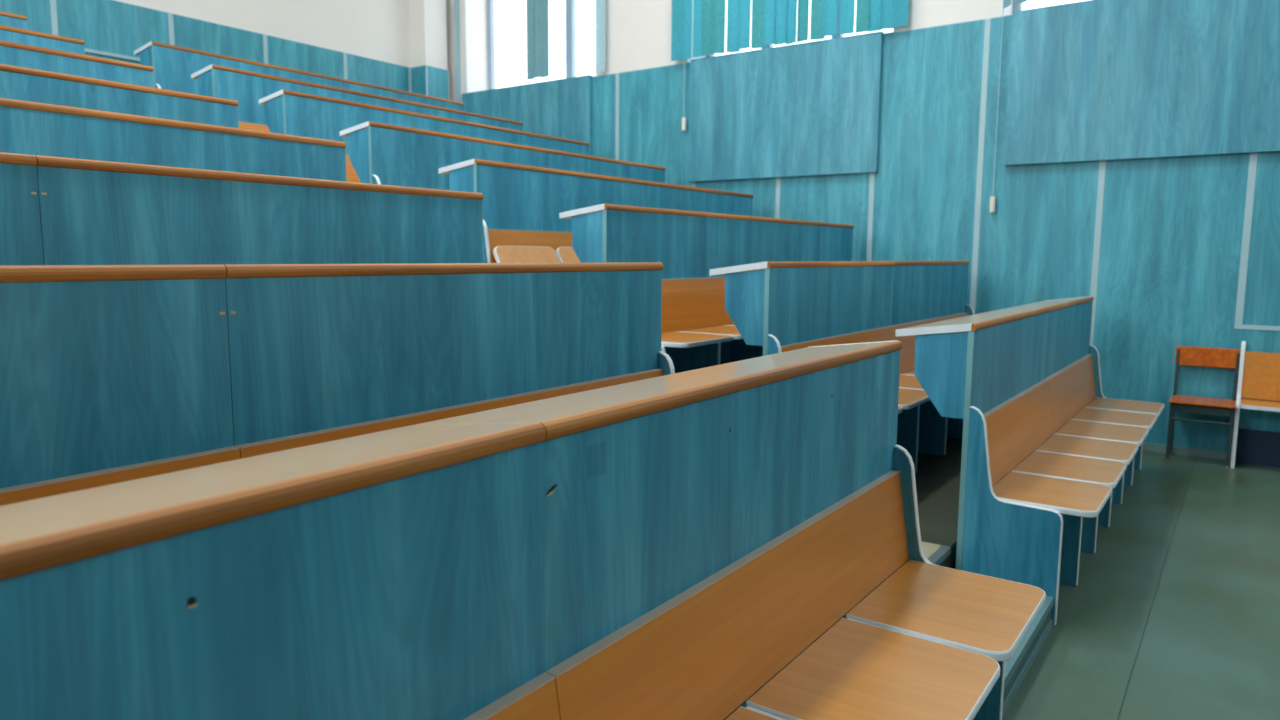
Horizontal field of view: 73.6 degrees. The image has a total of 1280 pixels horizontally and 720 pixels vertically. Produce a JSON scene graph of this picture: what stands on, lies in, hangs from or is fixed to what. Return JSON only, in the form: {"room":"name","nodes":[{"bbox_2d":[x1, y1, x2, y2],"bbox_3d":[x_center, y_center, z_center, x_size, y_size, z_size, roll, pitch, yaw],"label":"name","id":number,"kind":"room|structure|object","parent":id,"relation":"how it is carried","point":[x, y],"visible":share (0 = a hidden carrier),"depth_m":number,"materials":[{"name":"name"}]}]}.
{"room":"lecture hall","nodes":[
{"label":"lecture hall","id":0,"kind":"room"},
{"bbox_2d":[114,0,410,67],"bbox_3d":[-5.861,-2.203,5.664,0.300,5.700,12.370,5,9,35],"label":"wall","id":1,"kind":"structure","parent":0,"point":[379,30],"depth_m":8.87,"materials":[{"name":"white paint"}]},
{"bbox_2d":[50,0,58,35],"bbox_3d":[-4.734,-1.860,7.016,0.006,2.305,0.044,5,9,35],"label":"trim","id":2,"kind":"structure","parent":1,"relation":"attached to","point":[53,9],"depth_m":6.90,"materials":[{"name":"silver metal"}]},
{"bbox_2d":[85,48,139,61],"bbox_3d":[-4.681,-2.557,6.989,0.018,0.027,1.150,5,9,35],"label":"trim","id":3,"kind":"structure","parent":1,"relation":"attached to","point":[86,49],"depth_m":7.26,"materials":[{"name":"silver metal"}]},
{"bbox_2d":[168,13,174,45],"bbox_3d":[-4.194,-1.948,7.768,0.006,2.305,0.044,5,9,35],"label":"trim","id":4,"kind":"structure","parent":1,"relation":"attached to","point":[170,15],"depth_m":7.64,"materials":[{"name":"silver metal"}]},
{"bbox_2d":[0,0,408,91],"bbox_3d":[-5.922,-1.667,5.378,0.012,2.305,11.335,5,9,35],"label":"wall paneling","id":5,"kind":"structure","parent":1,"relation":"attached to","point":[111,26],"depth_m":7.69,"materials":[{"name":"blue wood"}]},
{"bbox_2d":[262,34,267,63],"bbox_3d":[-3.671,-2.034,8.496,0.006,2.305,0.044,5,9,35],"label":"trim","id":6,"kind":"structure","parent":1,"relation":"attached to","point":[265,46],"depth_m":8.37,"materials":[{"name":"silver metal"}]},
{"bbox_2d":[343,52,347,79],"bbox_3d":[-3.143,-2.121,9.232,0.006,2.305,0.044,5,9,35],"label":"trim","id":7,"kind":"structure","parent":1,"relation":"attached to","point":[344,54],"depth_m":9.11,"materials":[{"name":"silver metal"}]},
{"bbox_2d":[409,0,447,69],"bbox_3d":[-2.436,-2.707,9.963,0.250,5.700,0.325,5,9,35],"label":"wall","id":8,"kind":"structure","parent":0,"point":[428,19],"depth_m":9.73,"materials":[{"name":"white paint"}]},
{"bbox_2d":[408,67,411,91],"bbox_3d":[-2.640,-2.203,9.931,0.006,2.305,0.044,5,9,35],"label":"trim","id":9,"kind":"structure","parent":8,"relation":"attached to","point":[409,68],"depth_m":9.80,"materials":[{"name":"silver metal"}]},
{"bbox_2d":[411,65,425,94],"bbox_3d":[-2.537,-2.197,9.887,0.250,2.305,0.011,5,9,35],"label":"trim","id":10,"kind":"structure","parent":8,"relation":"attached to","point":[418,73],"depth_m":9.75,"materials":[{"name":"blue wood"}]},
{"bbox_2d":[425,65,427,95],"bbox_3d":[-2.420,-2.187,9.810,0.009,2.305,0.023,5,9,35],"label":"trim","id":11,"kind":"structure","parent":8,"relation":"attached to","point":[426,66],"depth_m":9.69,"materials":[{"name":"silver metal"}]},
{"bbox_2d":[428,66,447,99],"bbox_3d":[-2.333,-2.203,9.948,0.011,2.305,0.325,5,9,35],"label":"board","id":12,"kind":"structure","parent":8,"relation":"attached to","point":[437,77],"depth_m":9.82,"materials":[{"name":"blue wood"}]},
{"bbox_2d":[447,70,449,99],"bbox_3d":[-2.233,-2.217,10.070,0.009,2.305,0.021,5,9,35],"label":"trim","id":13,"kind":"structure","parent":8,"relation":"attached to","point":[447,70],"depth_m":9.94,"materials":[{"name":"silver metal"}]},
{"bbox_2d":[446,0,1012,101],"bbox_3d":[2.676,-2.300,6.910,12.750,5.700,0.420,5,9,35],"label":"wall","id":14,"kind":"structure","parent":0,"point":[637,32],"depth_m":8.51,"materials":[{"name":"white paint"}]},
{"bbox_2d":[454,0,460,101],"bbox_3d":[-2.114,-3.654,9.902,0.040,3.800,0.050,5,9,35],"label":"trim","id":15,"kind":"structure","parent":14,"relation":"attached to","point":[456,2],"depth_m":9.90,"materials":[{"name":"silver metal"}]},
{"bbox_2d":[462,75,591,155],"bbox_3d":[-1.280,-2.426,9.428,1.890,1.167,0.044,5,9,35],"label":"wall paneling","id":16,"kind":"structure","parent":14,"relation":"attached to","point":[560,108],"depth_m":9.17,"materials":[{"name":"blue wood"}]},
{"bbox_2d":[487,0,594,89],"bbox_3d":[-1.108,-4.049,9.414,1.900,2.085,0.395,5,9,35],"label":"window","id":17,"kind":"structure","parent":14,"relation":"in","point":[570,4],"depth_m":9.46,"materials":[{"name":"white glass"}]},
{"bbox_2d":[526,0,548,79],"bbox_3d":[-1.068,-3.413,9.098,0.313,0.818,0.060,5,9,35],"label":"vertical blind","id":18,"kind":"object","parent":17,"relation":"attached to","point":[537,16],"depth_m":9.12,"materials":[{"name":"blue fabric"}]},
{"bbox_2d":[595,0,604,71],"bbox_3d":[-0.384,-3.260,8.625,0.116,0.700,0.060,5,9,35],"label":"vertical blind","id":19,"kind":"object","parent":14,"relation":"attached to","point":[599,4],"depth_m":8.64,"materials":[{"name":"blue fabric"}]},
{"bbox_2d":[615,73,618,159],"bbox_3d":[-0.238,-1.328,8.840,0.044,3.163,0.006,5,9,35],"label":"trim","id":20,"kind":"structure","parent":14,"relation":"attached to","point":[617,74],"depth_m":8.70,"materials":[{"name":"silver metal"}]},
{"bbox_2d":[775,177,780,218],"bbox_3d":[1.248,-1.189,7.789,0.044,3.163,0.006,5,9,35],"label":"trim","id":21,"kind":"structure","parent":14,"relation":"attached to","point":[778,179],"depth_m":7.75,"materials":[{"name":"silver metal"}]},
{"bbox_2d":[689,31,882,181],"bbox_3d":[1.240,-2.209,7.644,1.850,1.132,0.044,5,9,35],"label":"wall panel","id":22,"kind":"object","parent":14,"relation":"attached to","point":[813,108],"visible":1,"depth_m":7.56,"materials":[{"name":"blue wood"}]},
{"bbox_2d":[688,0,892,62],"bbox_3d":[1.391,-3.817,7.646,2.000,2.085,0.395,5,9,35],"label":"window","id":23,"kind":"structure","parent":14,"relation":"in","point":[837,35],"depth_m":7.64,"materials":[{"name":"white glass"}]},
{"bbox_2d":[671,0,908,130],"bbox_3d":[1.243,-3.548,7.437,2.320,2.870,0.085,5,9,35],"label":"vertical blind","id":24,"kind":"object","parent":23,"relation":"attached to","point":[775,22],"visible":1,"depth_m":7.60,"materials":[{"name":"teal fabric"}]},
{"bbox_2d":[866,172,874,260],"bbox_3d":[1.960,-1.123,7.285,0.044,3.163,0.006,5,9,35],"label":"trim","id":25,"kind":"structure","parent":14,"relation":"attached to","point":[872,175],"depth_m":7.27,"materials":[{"name":"grey metal"}]},
{"bbox_2d":[592,15,1279,451],"bbox_3d":[2.759,-1.026,6.734,11.820,3.215,0.012,5,9,35],"label":"wall paneling","id":26,"kind":"structure","parent":14,"relation":"attached to","point":[1172,229],"depth_m":6.54,"materials":[{"name":"blue wood"}]},
{"bbox_2d":[970,18,990,313],"bbox_3d":[2.671,-1.057,6.782,0.044,3.163,0.006,5,9,35],"label":"trim","id":27,"kind":"structure","parent":14,"relation":"attached to","point":[987,29],"depth_m":6.72,"materials":[{"name":"silver metal"}]},
{"bbox_2d":[989,178,995,211],"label":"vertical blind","id":28,"kind":"object","parent":14,"relation":"attached to","point":[992,198],"depth_m":6.65,"materials":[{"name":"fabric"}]},
{"bbox_2d":[1003,0,1010,11],"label":"vertical blind","id":29,"kind":"object","parent":14,"relation":"attached to","point":[1006,3],"depth_m":6.46,"materials":[{"name":"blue fabric"}]},
{"bbox_2d":[1001,0,1022,16],"bbox_3d":[3.699,-3.602,6.013,1.990,2.085,0.395,5,9,35],"label":"window","id":30,"kind":"structure","parent":14,"relation":"in","point":[1016,7],"depth_m":6.79,"materials":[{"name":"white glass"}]},
{"bbox_2d":[1016,0,1026,3],"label":"vertical blind","id":31,"kind":"object","parent":14,"relation":"attached to","point":[1017,1],"depth_m":6.39,"materials":[{"name":"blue fabric"}]},
{"bbox_2d":[1090,160,1105,344],"bbox_3d":[3.368,-0.992,6.289,0.044,3.163,0.006,5,9,35],"label":"trim","id":32,"kind":"structure","parent":14,"relation":"attached to","point":[1102,164],"depth_m":6.30,"materials":[{"name":"grey metal"}]},
{"bbox_2d":[1004,0,1279,165],"bbox_3d":[3.582,-1.991,5.987,1.885,1.132,0.044,5,9,35],"label":"wall panel","id":33,"kind":"object","parent":14,"relation":"attached to","point":[1090,80],"visible":1,"depth_m":6.00,"materials":[{"name":"blue wood"}]},
{"bbox_2d":[1142,442,1226,459],"bbox_3d":[5.508,0.801,4.956,5.020,0.055,0.018,5,9,35],"label":"baseboard","id":34,"kind":"structure","parent":14,"relation":"attached to","point":[1222,455],"depth_m":6.08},
{"bbox_2d":[1234,153,1257,324],"bbox_3d":[4.101,-1.369,5.718,0.044,2.268,0.006,5,9,35],"label":"trim","id":35,"kind":"structure","parent":14,"relation":"attached to","point":[1253,158],"depth_m":5.78,"materials":[{"name":"grey metal"}]},
{"bbox_2d":[1234,324,1279,330],"bbox_3d":[4.923,-0.151,5.271,2.080,0.030,0.006,5,9,35],"label":"trim","id":36,"kind":"structure","parent":14,"relation":"attached to","point":[1236,326],"depth_m":5.79,"materials":[{"name":"grey metal"}]},
{"bbox_2d":[915,437,961,568],"bbox_3d":[-2.915,0.804,3.766,7.138,0.230,11.750,5,9,35],"label":"floor","id":37,"kind":"structure","parent":0,"point":[937,477],"depth_m":4.19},
{"bbox_2d":[0,264,240,505],"bbox_3d":[-1.279,0.447,1.151,0.765,1.134,1.630,5,9,35],"label":"bench","id":38,"kind":"object","parent":37,"relation":"on","point":[110,374],"visible":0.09,"depth_m":1.62,"materials":[{"name":"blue wood"}]},
{"bbox_2d":[214,262,674,458],"bbox_3d":[-0.332,0.291,2.472,0.768,1.135,1.633,5,9,35],"label":"bench","id":39,"kind":"object","parent":37,"relation":"on","point":[319,353],"visible":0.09,"depth_m":2.22,"materials":[{"name":"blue wood"}]},
{"bbox_2d":[709,261,947,473],"bbox_3d":[1.108,0.055,4.476,0.768,1.135,1.638,5,9,35],"label":"bench","id":40,"kind":"object","parent":37,"relation":"on","point":[778,307],"visible":0.37,"depth_m":4.32,"materials":[{"name":"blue wood"}]},
{"bbox_2d":[922,541,941,557],"bbox_3d":[0.925,0.790,3.160,0.130,0.012,0.839,5,9,35],"label":"trim","id":41,"kind":"structure","parent":37,"relation":"attached to","point":[929,549],"depth_m":3.42,"materials":[{"name":"paint"}]},
{"bbox_2d":[892,261,973,438],"bbox_3d":[2.060,-0.101,5.801,0.768,1.135,1.638,5,9,35],"label":"bench","id":42,"kind":"object","parent":37,"relation":"on","point":[924,292],"visible":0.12,"depth_m":5.58,"materials":[{"name":"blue wood"}]},
{"bbox_2d":[927,545,950,565],"bbox_3d":[0.992,0.804,3.113,0.036,0.028,0.839,5,9,35],"label":"trim","id":43,"kind":"structure","parent":37,"relation":"attached to","point":[942,552],"depth_m":3.36,"materials":[{"name":"wood"}]},
{"bbox_2d":[1003,610,1050,701],"bbox_3d":[1.158,0.980,3.015,0.385,0.115,0.839,5,9,35],"label":"step","id":44,"kind":"structure","parent":0,"point":[1015,675],"depth_m":2.89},
{"bbox_2d":[1002,619,1052,717],"bbox_3d":[1.317,1.037,2.907,0.008,0.030,0.839,5,9,35],"label":"trim","id":45,"kind":"structure","parent":44,"relation":"attached to","point":[1020,678],"depth_m":2.87,"materials":[{"name":"grey metal"}]},
{"bbox_2d":[1004,595,1053,688],"bbox_3d":[1.305,0.950,2.905,0.036,0.033,0.839,5,9,35],"label":"trim","id":46,"kind":"structure","parent":44,"relation":"attached to","point":[1011,665],"depth_m":2.88,"materials":[{"name":"grey metal"}]},
{"bbox_2d":[1002,450,1279,719],"bbox_3d":[-0.789,1.168,2.467,12.750,0.150,12.450,5,9,35],"label":"floor","id":47,"kind":"structure","parent":0,"point":[1174,614],"depth_m":3.40,"materials":[{"name":"green"}]},
{"bbox_2d":[0,422,559,719],"bbox_3d":[-0.560,0.743,0.669,0.765,1.134,1.632,5,9,35],"label":"bench","id":48,"kind":"object","parent":47,"relation":"on","point":[397,573],"visible":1,"depth_m":1.00,"materials":[{"name":"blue wood"}]},
{"bbox_2d":[415,340,1045,719],"bbox_3d":[0.388,0.587,1.990,0.768,1.135,1.634,5,9,35],"label":"bench","id":49,"kind":"object","parent":47,"relation":"on","point":[737,540],"visible":0.99,"depth_m":1.83,"materials":[{"name":"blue wood"}]},
{"bbox_2d":[895,306,1138,626],"bbox_3d":[1.789,0.357,3.941,0.768,1.135,1.506,5,9,35],"label":"bench","id":50,"kind":"object","parent":47,"relation":"on","point":[1033,498],"visible":0.99,"depth_m":3.45,"materials":[{"name":"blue wood"}]},
{"bbox_2d":[989,296,1163,504],"bbox_3d":[2.665,0.213,5.160,0.768,1.135,1.506,5,9,35],"label":"bench","id":51,"kind":"object","parent":47,"relation":"on","point":[1080,408],"visible":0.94,"depth_m":5.05,"materials":[{"name":"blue wood"}]},
{"bbox_2d":[1165,346,1240,468],"bbox_3d":[3.849,0.315,5.856,0.380,0.780,0.321,5,9,35],"label":"chair","id":52,"kind":"object","parent":47,"relation":"on","point":[1185,355],"visible":0.98,"depth_m":5.86,"materials":[{"name":"brown wood"}]},
{"bbox_2d":[1230,341,1279,468],"bbox_3d":[4.669,0.365,5.259,1.659,0.835,0.357,5,9,35],"label":"bench","id":53,"kind":"object","parent":47,"relation":"on","point":[1259,372],"visible":1,"depth_m":5.77,"materials":[{"name":"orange wood"}]},
{"bbox_3d":[-3.274,0.517,3.990,6.252,0.280,11.750,5,9,35],"label":"floor","id":54,"kind":"structure","parent":0,"visible":0},
{"bbox_2d":[0,152,43,264],"bbox_3d":[-2.022,0.100,1.644,0.765,1.134,1.630,5,9,35],"label":"bench","id":55,"kind":"object","parent":54,"relation":"on","point":[20,221],"visible":0.09,"depth_m":2.26,"materials":[{"name":"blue wood"}]},
{"bbox_2d":[35,155,483,264],"bbox_3d":[-1.075,-0.057,2.965,0.768,1.135,1.633,5,9,35],"label":"bench","id":56,"kind":"object","parent":54,"relation":"on","point":[93,212],"visible":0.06,"depth_m":2.74,"materials":[{"name":"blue wood"}]},
{"bbox_2d":[559,203,762,372],"bbox_3d":[0.364,-0.292,4.969,0.768,1.135,1.638,5,9,35],"label":"bench","id":57,"kind":"object","parent":54,"relation":"on","point":[698,332],"visible":0.34,"depth_m":4.80,"materials":[{"name":"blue wood"}]},
{"bbox_2d":[758,217,853,262],"bbox_3d":[1.317,-0.449,6.294,0.768,1.135,1.638,5,9,35],"label":"bench","id":58,"kind":"object","parent":54,"relation":"on","point":[779,240],"visible":0.07,"depth_m":6.18,"materials":[{"name":"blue wood"}]},
{"bbox_3d":[-3.645,0.207,4.220,5.337,0.275,11.750,5,9,35],"label":"floor","id":59,"kind":"structure","parent":0,"visible":0},
{"bbox_2d":[0,98,346,181],"bbox_3d":[-1.822,-0.399,3.462,0.768,1.135,1.633,5,9,35],"label":"bench","id":60,"kind":"object","parent":59,"relation":"on","point":[26,127],"visible":0.03,"depth_m":3.40,"materials":[{"name":"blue wood"}]},
{"bbox_2d":[439,159,644,262],"bbox_3d":[-0.426,-0.639,5.497,0.660,1.135,1.638,5,9,35],"label":"bench","id":61,"kind":"object","parent":59,"relation":"on","point":[522,204],"visible":0.27,"depth_m":5.14,"materials":[{"name":"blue wood"}]},
{"bbox_2d":[644,181,753,215],"bbox_3d":[0.569,-0.791,6.791,0.768,1.135,1.638,5,9,35],"label":"bench","id":62,"kind":"object","parent":59,"relation":"on","point":[656,194],"visible":0.03,"depth_m":6.68,"materials":[{"name":"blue wood"}]},
{"bbox_3d":[-4.018,-0.103,4.451,4.417,0.280,11.750,5,9,35],"label":"floor","id":63,"kind":"structure","parent":0,"visible":0},
{"bbox_2d":[0,64,238,127],"bbox_3d":[-2.571,-0.747,3.959,0.768,1.135,1.633,5,9,35],"label":"bench","id":64,"kind":"object","parent":63,"relation":"on","point":[17,83],"visible":0.07,"depth_m":4.09,"materials":[{"name":"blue wood"}]},
{"bbox_2d":[340,121,547,189],"bbox_3d":[-1.131,-0.983,5.963,0.768,1.135,1.638,5,9,35],"label":"bench","id":65,"kind":"object","parent":63,"relation":"on","point":[379,153],"visible":0.09,"depth_m":5.59,"materials":[{"name":"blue wood"}]},
{"bbox_2d":[547,149,665,182],"bbox_3d":[-0.179,-1.139,7.288,0.768,1.135,1.638,5,9,35],"label":"bench","id":66,"kind":"object","parent":63,"relation":"on","point":[560,160],"visible":0.04,"depth_m":7.18,"materials":[{"name":"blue wood"}]},
{"bbox_3d":[-4.391,-0.418,4.682,3.495,0.283,11.750,5,9,35],"label":"floor","id":67,"kind":"structure","parent":0,"visible":0},
{"bbox_2d":[0,40,153,87],"bbox_3d":[-3.303,-1.096,4.444,0.768,1.135,1.633,5,9,35],"label":"bench","id":68,"kind":"object","parent":67,"relation":"on","point":[11,53],"visible":0.04,"depth_m":4.74,"materials":[{"name":"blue wood"}]},
{"bbox_2d":[259,89,465,182],"bbox_3d":[-1.864,-1.332,6.447,0.768,1.135,1.638,5,9,35],"label":"bench","id":69,"kind":"object","parent":67,"relation":"on","point":[294,113],"visible":0.06,"depth_m":6.08,"materials":[{"name":"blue wood"}]},
{"bbox_2d":[465,121,589,154],"bbox_3d":[-0.912,-1.488,7.773,0.768,1.135,1.638,5,9,35],"label":"bench","id":70,"kind":"object","parent":67,"relation":"on","point":[475,130],"visible":0.04,"depth_m":7.67,"materials":[{"name":"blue wood"}]},
{"bbox_3d":[-4.756,-0.726,4.909,2.593,0.269,11.750,5,9,35],"label":"floor","id":71,"kind":"structure","parent":0,"visible":0},
{"bbox_2d":[0,25,84,54],"bbox_3d":[-4.020,-1.430,4.920,0.768,1.135,1.633,5,9,35],"label":"bench","id":72,"kind":"object","parent":71,"relation":"on","point":[7,33],"visible":0.02,"depth_m":5.36,"materials":[{"name":"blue wood"}]},
{"bbox_2d":[191,64,394,131],"bbox_3d":[-2.581,-1.666,6.923,0.768,1.135,1.638,5,9,35],"label":"bench","id":73,"kind":"object","parent":71,"relation":"on","point":[246,87],"visible":0.04,"depth_m":6.51,"materials":[{"name":"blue wood"}]},
{"bbox_2d":[395,99,522,130],"bbox_3d":[-1.629,-1.822,8.249,0.768,1.135,1.638,5,9,35],"label":"bench","id":74,"kind":"object","parent":71,"relation":"on","point":[404,105],"visible":0.02,"depth_m":8.15,"materials":[{"name":"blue wood"}]},
{"bbox_3d":[-5.114,-1.032,5.129,1.710,0.280,11.750,5,9,35],"label":"floor","id":75,"kind":"structure","parent":0,"visible":0},
{"bbox_2d":[0,11,27,29],"bbox_3d":[-4.728,-1.774,5.388,0.768,1.135,1.633,5,9,35],"label":"bench","id":76,"kind":"object","parent":75,"relation":"on","point":[6,19],"visible":0.04,"depth_m":5.96,"materials":[{"name":"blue wood"}]},
{"bbox_2d":[134,41,333,94],"bbox_3d":[-3.289,-2.010,7.391,0.768,1.135,1.638,5,9,35],"label":"bench","id":77,"kind":"object","parent":75,"relation":"on","point":[173,66],"visible":0.09,"depth_m":6.95,"materials":[{"name":"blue wood"}]},
{"bbox_2d":[334,77,463,110],"bbox_3d":[-2.337,-2.166,8.717,0.768,1.135,1.638,5,9,35],"label":"bench","id":78,"kind":"object","parent":75,"relation":"on","point":[338,82],"visible":0.05,"depth_m":8.62,"materials":[{"name":"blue wood"}]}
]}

